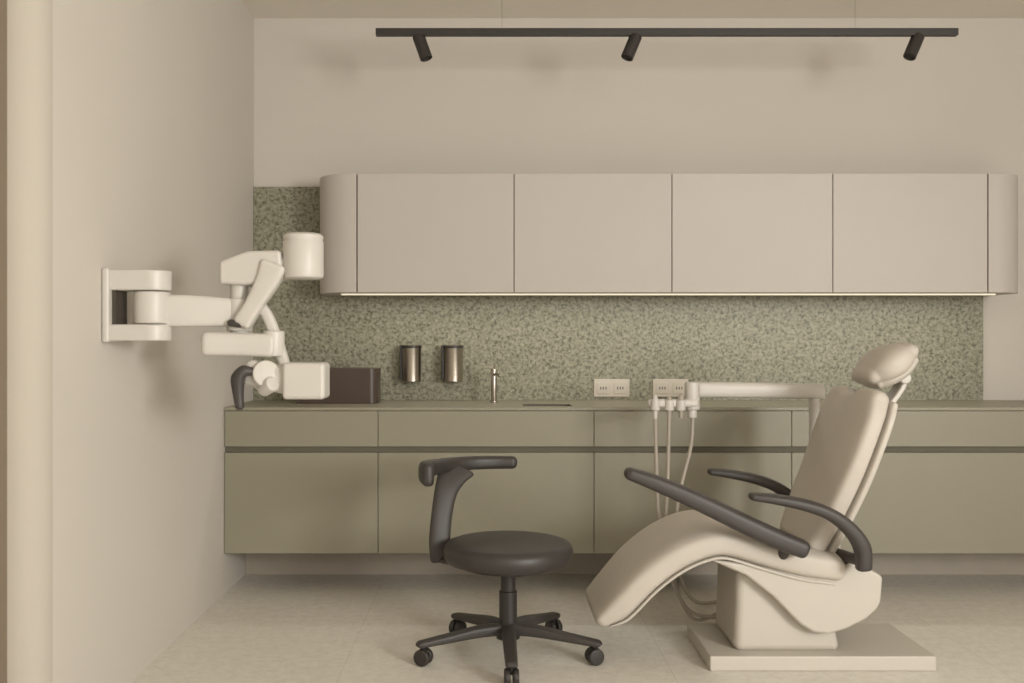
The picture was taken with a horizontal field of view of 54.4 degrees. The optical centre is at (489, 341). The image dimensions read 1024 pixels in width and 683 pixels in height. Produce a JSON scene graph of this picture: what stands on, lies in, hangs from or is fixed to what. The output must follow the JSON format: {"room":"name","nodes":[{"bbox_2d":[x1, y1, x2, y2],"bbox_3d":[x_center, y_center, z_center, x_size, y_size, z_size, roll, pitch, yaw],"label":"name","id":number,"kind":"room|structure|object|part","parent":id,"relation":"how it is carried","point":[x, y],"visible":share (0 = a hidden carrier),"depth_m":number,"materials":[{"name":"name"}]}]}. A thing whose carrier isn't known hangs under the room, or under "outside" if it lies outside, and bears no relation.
{"room":"dental clinic","nodes":[
{"label":"dental clinic","id":0,"kind":"room"},
{"bbox_2d":[0,0,6,682],"bbox_3d":[-2.076,-0.265,2.840,1.447,2.930,0.100,0,0,0],"label":"wall","id":1,"kind":"structure","parent":0,"point":[3,3],"depth_m":2.79,"materials":[{"name":"beige paint"}]},
{"bbox_2d":[7,0,52,682],"bbox_3d":[-1.308,-0.265,2.833,0.090,2.930,0.085,0,0,0],"label":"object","id":2,"kind":"object","parent":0,"point":[29,22],"visible":1,"depth_m":2.81,"materials":[{"name":"paint"}]},
{"bbox_2d":[53,0,253,682],"bbox_3d":[-1.313,-0.265,4.103,0.100,2.930,2.455,0,0,0],"label":"wall","id":3,"kind":"structure","parent":0,"point":[153,100],"depth_m":3.57,"materials":[{"name":"paint"}]},
{"bbox_2d":[102,232,329,409],"bbox_3d":[-0.905,-0.069,3.330,0.714,0.594,0.200,0,0,0],"label":"microscope","id":4,"kind":"object","parent":3,"relation":"attached to","point":[156,311],"visible":1,"depth_m":3.30,"materials":[{"name":"white plastic"}]},
{"bbox_3d":[-1.250,-0.118,3.325,0.024,0.243,0.190,0,0,0],"label":"wall plate","id":5,"kind":"part","parent":4,"relation":"part of","materials":[{"name":"white plastic"}]},
{"bbox_3d":[-0.989,-0.102,3.339,0.288,0.107,0.062,0,0,-13],"label":"first arm","id":6,"kind":"part","parent":4,"relation":"part of","materials":[{"name":"white plastic"}]},
{"bbox_3d":[-0.850,-0.060,3.320,0.052,0.028,0.024,0,0,0],"label":"joint knob","id":7,"kind":"part","parent":4,"relation":"part of","materials":[{"name":"grey plastic"}]},
{"bbox_3d":[-0.818,0.153,3.301,0.082,0.149,0.046,0,0,0],"label":"grip handle","id":8,"kind":"part","parent":4,"relation":"part of","materials":[{"name":"grey plastic"}]},
{"bbox_3d":[-0.798,-0.246,3.375,0.214,0.117,0.110,0,0,0],"label":"arm","id":9,"kind":"part","parent":4,"relation":"part of","materials":[{"name":"white plastic"}]},
{"bbox_3d":[-0.737,-0.020,3.365,0.133,0.256,0.050,0,0,0],"label":"hanging rod","id":10,"kind":"part","parent":4,"relation":"part of","materials":[{"name":"white plastic"}]},
{"bbox_2d":[131,574,1023,682],"bbox_3d":[0.400,1.250,1.165,6.600,0.100,8.530,0,0,0],"label":"floor","id":11,"kind":"structure","parent":0,"point":[265,628],"depth_m":4.08,"materials":[{"name":"stone"}]},
{"bbox_2d":[413,456,603,682],"bbox_3d":[0.070,0.825,3.788,0.706,0.749,0.706,0,0,0],"label":"stool","id":12,"kind":"object","parent":11,"relation":"on","point":[507,554],"visible":1,"depth_m":3.75,"materials":[{"name":"grey leather"}]},
{"bbox_3d":[-0.108,1.103,3.739,0.353,0.061,0.052,0,0,-19],"label":"leg","id":13,"kind":"part","parent":12,"relation":"part of","materials":[{"name":"grey plastic"}]},
{"bbox_3d":[-0.043,1.103,3.949,0.052,0.061,0.353,0,0,-37],"label":"leg","id":14,"kind":"part","parent":12,"relation":"part of","materials":[{"name":"grey plastic"}]},
{"bbox_3d":[0.069,0.798,3.800,0.496,0.084,0.496,0,0,0],"label":"seat","id":15,"kind":"part","parent":12,"relation":"part of","materials":[{"name":"grey leather"}]},
{"bbox_3d":[0.070,1.103,3.613,0.054,0.061,0.354,0,0,0],"label":"leg","id":16,"kind":"part","parent":12,"relation":"part of","materials":[{"name":"grey plastic"}]},
{"bbox_3d":[0.176,1.103,3.953,0.052,0.061,0.353,0,0,35],"label":"leg","id":17,"kind":"part","parent":12,"relation":"part of","materials":[{"name":"grey plastic"}]},
{"bbox_3d":[0.248,1.103,3.745,0.353,0.061,0.052,0,0,17],"label":"leg","id":18,"kind":"part","parent":12,"relation":"part of","materials":[{"name":"grey plastic"}]},
{"bbox_2d":[224,400,1023,573],"bbox_3d":[1.169,0.756,5.012,4.859,0.887,0.586,0,0,0],"label":"base cabinet","id":19,"kind":"object","parent":11,"relation":"on","point":[306,492],"visible":0.86,"depth_m":4.72,"materials":[{"name":"green laminate"}]},
{"bbox_3d":[-0.896,0.414,4.730,0.728,0.168,0.020,0,0,0],"label":"drawer","id":20,"kind":"part","parent":19,"relation":"part of","materials":[{"name":"green laminate"}]},
{"bbox_3d":[-0.896,0.766,4.730,0.728,0.477,0.020,0,0,0],"label":"door","id":21,"kind":"part","parent":19,"relation":"part of","materials":[{"name":"green laminate"}]},
{"bbox_2d":[224,400,523,409],"bbox_3d":[-0.550,0.320,5.012,1.421,0.014,0.586,0,0,0],"label":"countertop","id":22,"kind":"structure","parent":19,"relation":"on","point":[254,404],"depth_m":4.87,"materials":[{"name":"beige stone"}]},
{"bbox_2d":[297,368,380,403],"bbox_3d":[-0.768,0.225,5.100,0.403,0.177,0.200,0,0,0],"label":"storage box","id":23,"kind":"object","parent":22,"relation":"on","point":[347,385],"visible":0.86,"depth_m":5.00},
{"bbox_2d":[490,364,501,402],"bbox_3d":[0.028,0.214,5.065,0.040,0.198,0.150,0,0,-9],"label":"faucet","id":24,"kind":"object","parent":22,"relation":"on","point":[494,374],"visible":1,"depth_m":5.11,"materials":[{"name":"metal"}]},
{"bbox_3d":[-0.019,0.414,4.730,1.021,0.168,0.020,0,0,0],"label":"drawer","id":25,"kind":"part","parent":19,"relation":"part of","materials":[{"name":"green laminate"}]},
{"bbox_3d":[-0.019,0.766,4.730,1.021,0.477,0.020,0,0,0],"label":"door","id":26,"kind":"part","parent":19,"relation":"part of","materials":[{"name":"green laminate"}]},
{"bbox_2d":[520,400,568,403],"bbox_3d":[0.280,0.320,5.152,0.240,0.014,0.305,0,0,0],"label":"countertop","id":27,"kind":"structure","parent":19,"relation":"on","point":[522,401],"depth_m":5.11,"materials":[{"name":"beige stone"}]},
{"bbox_2d":[523,406,573,409],"bbox_3d":[0.280,0.320,4.769,0.240,0.014,0.101,0,0,0],"label":"countertop","id":28,"kind":"structure","parent":19,"relation":"on","point":[525,407],"depth_m":4.72,"materials":[{"name":"beige stone"}]},
{"bbox_3d":[1.169,1.102,5.140,4.859,0.196,0.020,0,0,0],"label":"kick plate","id":29,"kind":"part","parent":19,"relation":"part of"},
{"bbox_3d":[0.962,0.414,4.730,0.935,0.168,0.020,0,0,0],"label":"drawer","id":30,"kind":"part","parent":19,"relation":"part of","materials":[{"name":"green laminate"}]},
{"bbox_3d":[0.962,0.766,4.730,0.935,0.477,0.020,0,0,0],"label":"door","id":31,"kind":"part","parent":19,"relation":"part of","materials":[{"name":"green laminate"}]},
{"bbox_2d":[565,400,1023,409],"bbox_3d":[1.999,0.320,5.012,3.198,0.014,0.586,0,0,0],"label":"countertop","id":32,"kind":"structure","parent":19,"relation":"on","point":[577,404],"depth_m":4.95,"materials":[{"name":"beige stone"}]},
{"bbox_2d":[522,404,572,410],"bbox_3d":[0.280,0.357,4.910,0.240,0.086,0.180,0,0,0],"label":"sink","id":33,"kind":"object","parent":32,"relation":"in","point":[522,404],"visible":0.27,"depth_m":5.00,"materials":[{"name":"grey metal"}]},
{"bbox_3d":[1.996,0.414,4.730,1.126,0.168,0.020,0,0,0],"label":"drawer","id":34,"kind":"part","parent":19,"relation":"part of","materials":[{"name":"green laminate"}]},
{"bbox_3d":[1.996,0.766,4.730,1.126,0.477,0.020,0,0,0],"label":"door","id":35,"kind":"part","parent":19,"relation":"part of","materials":[{"name":"green laminate"}]},
{"bbox_2d":[585,342,935,670],"bbox_3d":[1.009,0.602,3.865,1.249,1.197,0.750,0,0,0],"label":"dental chair","id":36,"kind":"object","parent":11,"relation":"on","point":[789,597],"visible":1,"depth_m":3.63,"materials":[{"name":"beige leather"}]},
{"bbox_2d":[585,510,844,626],"bbox_3d":[0.840,0.868,3.860,0.912,0.371,0.530,0,0,0],"label":"seat cushion","id":37,"kind":"object","parent":36,"relation":"on","point":[758,586],"depth_m":3.63,"materials":[{"name":"beige leather"}]},
{"bbox_3d":[0.807,0.610,3.550,0.655,0.318,0.096,0,0,0],"label":"swing armrest","id":38,"kind":"part","parent":36,"relation":"part of","materials":[{"name":"grey plastic"}]},
{"bbox_2d":[647,382,824,621],"bbox_3d":[1.058,0.666,4.157,0.770,0.981,0.352,0,0,0],"label":"instrument delivery arm","id":39,"kind":"object","parent":36,"relation":"attached to","point":[694,391],"visible":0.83,"depth_m":4.27,"materials":[{"name":"white plastic"}]},
{"bbox_2d":[650,400,659,410],"bbox_3d":[0.705,0.273,4.250,0.040,0.045,0.040,0,0,0],"label":"holder","id":40,"kind":"object","parent":39,"relation":"on","point":[654,404],"depth_m":4.23,"materials":[{"name":"white plastic"}]},
{"bbox_2d":[664,400,673,410],"bbox_3d":[0.765,0.273,4.250,0.040,0.045,0.040,0,0,0],"label":"holder","id":41,"kind":"object","parent":39,"relation":"on","point":[668,404],"depth_m":4.23,"materials":[{"name":"white plastic"}]},
{"bbox_2d":[676,400,685,410],"bbox_3d":[0.815,0.273,4.250,0.040,0.045,0.040,0,0,0],"label":"holder","id":42,"kind":"object","parent":39,"relation":"on","point":[680,404],"depth_m":4.23,"materials":[{"name":"white plastic"}]},
{"bbox_3d":[1.168,0.212,4.300,0.550,0.074,0.060,0,0,0],"label":"horizontal arm","id":43,"kind":"part","parent":39,"relation":"part of","materials":[{"name":"white plastic"}]},
{"bbox_3d":[1.351,0.568,4.163,0.051,0.715,0.343,0,0,19],"label":"post","id":44,"kind":"part","parent":39,"relation":"part of","materials":[{"name":"white plastic"}]},
{"bbox_3d":[1.136,0.675,4.200,0.432,0.278,0.080,0,0,0],"label":"armrest","id":45,"kind":"part","parent":36,"relation":"part of","materials":[{"name":"grey plastic"}]},
{"bbox_3d":[1.057,0.765,3.640,0.043,0.110,0.197,0,0,-4],"label":"swing armrest mount","id":46,"kind":"part","parent":36,"relation":"part of","materials":[{"name":"grey plastic"}]},
{"bbox_3d":[1.119,0.932,3.860,0.625,0.271,0.470,0,0,0],"label":"seat frame","id":47,"kind":"part","parent":36,"relation":"part of","materials":[{"name":"beige plastic"}]},
{"bbox_3d":[1.136,0.675,3.530,0.432,0.278,0.080,0,0,0],"label":"armrest","id":48,"kind":"part","parent":36,"relation":"part of","materials":[{"name":"grey plastic"}]},
{"bbox_3d":[1.212,1.173,3.835,0.825,0.055,0.430,0,0,0],"label":"floor plate","id":49,"kind":"part","parent":36,"relation":"part of","materials":[{"name":"beige plastic"}]},
{"bbox_2d":[780,385,888,550],"bbox_3d":[1.319,0.483,3.860,0.306,0.612,0.537,0,0,0],"label":"backrest cushion","id":50,"kind":"object","parent":36,"relation":"on","point":[849,438],"depth_m":3.68,"materials":[{"name":"beige leather"}]},
{"bbox_3d":[1.303,0.780,3.630,0.046,0.060,0.238,0,0,-9],"label":"armrest mount","id":51,"kind":"part","parent":36,"relation":"part of","materials":[{"name":"grey plastic"}]},
{"bbox_2d":[851,342,918,385],"bbox_3d":[1.528,0.086,3.860,0.204,0.167,0.296,0,0,0],"label":"cushion","id":52,"kind":"object","parent":36,"relation":"on","point":[891,364],"depth_m":3.76,"materials":[{"name":"beige leather"}]},
{"bbox_3d":[1.530,0.243,3.860,0.144,0.257,0.090,0,0,0],"label":"headrest stem","id":53,"kind":"part","parent":36,"relation":"part of","materials":[{"name":"white plastic"}]},
{"bbox_2d":[241,0,1023,17],"bbox_3d":[0.400,-1.780,1.165,6.600,0.100,8.530,0,0,0],"label":"ceiling","id":54,"kind":"structure","parent":0,"point":[257,8],"depth_m":5.17,"materials":[{"name":"paint"}]},
{"bbox_2d":[376,28,958,61],"bbox_3d":[0.816,-1.511,4.591,2.685,0.438,0.082,0,0,0],"label":"track light","id":55,"kind":"object","parent":54,"relation":"hanging from","point":[419,35],"visible":1,"depth_m":4.58,"materials":[{"name":"black metal"}]},
{"bbox_3d":[0.816,-1.428,4.600,2.685,0.032,0.034,0,0,0],"label":"rail","id":56,"kind":"part","parent":55,"relation":"part of","materials":[{"name":"black metal"}]},
{"bbox_2d":[254,18,1023,410],"bbox_3d":[1.169,-0.265,5.380,5.063,2.930,0.100,0,0,0],"label":"wall","id":57,"kind":"structure","parent":0,"point":[332,95],"depth_m":5.33,"materials":[{"name":"paint"}]},
{"bbox_2d":[253,187,982,399],"bbox_3d":[0.684,-0.256,5.318,3.891,1.138,0.020,0,0,0],"label":"backsplash","id":58,"kind":"structure","parent":57,"relation":"attached to","point":[541,347],"depth_m":5.31,"materials":[{"name":"green stone"}]},
{"bbox_2d":[400,345,421,381],"bbox_3d":[-0.416,0.115,5.245,0.116,0.194,0.127,0,0,0],"label":"dispenser","id":59,"kind":"object","parent":58,"relation":"attached to","point":[410,355],"visible":1,"depth_m":5.19,"materials":[{"name":"metal"}]},
{"bbox_2d":[441,345,462,381],"bbox_3d":[-0.197,0.115,5.245,0.116,0.194,0.127,0,0,0],"label":"dispenser","id":60,"kind":"object","parent":58,"relation":"attached to","point":[451,355],"visible":1,"depth_m":5.19,"materials":[{"name":"metal"}]},
{"bbox_2d":[594,379,628,396],"bbox_3d":[0.648,0.247,5.302,0.190,0.095,0.012,0,0,0],"label":"power outlet","id":61,"kind":"object","parent":58,"relation":"attached to","point":[602,387],"visible":1,"depth_m":5.30,"materials":[{"name":"plastic"}]},
{"bbox_2d":[653,379,687,396],"bbox_3d":[0.962,0.247,5.302,0.190,0.095,0.012,0,0,0],"label":"power outlet","id":62,"kind":"object","parent":58,"relation":"attached to","point":[661,387],"visible":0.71,"depth_m":5.30,"materials":[{"name":"plastic"}]},
{"bbox_2d":[320,174,1017,295],"bbox_3d":[0.902,-0.533,5.118,3.545,0.599,0.376,0,0,0],"label":"upper cabinet","id":63,"kind":"object","parent":57,"relation":"attached to","point":[381,233],"depth_m":4.93,"materials":[{"name":"beige laminate"}]},
{"bbox_3d":[-0.270,-0.537,4.940,0.773,0.589,0.020,0,0,0],"label":"door","id":64,"kind":"part","parent":63,"relation":"part of","materials":[{"name":"beige laminate"}]},
{"bbox_3d":[0.510,-0.537,4.940,0.778,0.589,0.020,0,0,0],"label":"door","id":65,"kind":"part","parent":63,"relation":"part of","materials":[{"name":"beige laminate"}]},
{"bbox_3d":[0.903,-0.244,5.128,3.126,0.005,0.355,0,0,0],"label":"panel","id":66,"kind":"part","parent":63,"relation":"part of","materials":[{"name":"beige laminate"}]},
{"bbox_3d":[0.900,-0.237,5.030,3.300,0.007,0.020,0,0,0],"label":"under-cabinet led strip","id":67,"kind":"part","parent":63,"relation":"part of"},
{"bbox_3d":[1.300,-0.537,4.940,0.793,0.589,0.020,0,0,0],"label":"door","id":68,"kind":"part","parent":63,"relation":"part of","materials":[{"name":"beige laminate"}]},
{"bbox_3d":[2.082,-0.537,4.940,0.763,0.589,0.020,0,0,0],"label":"door","id":69,"kind":"part","parent":63,"relation":"part of","materials":[{"name":"beige laminate"}]}
]}

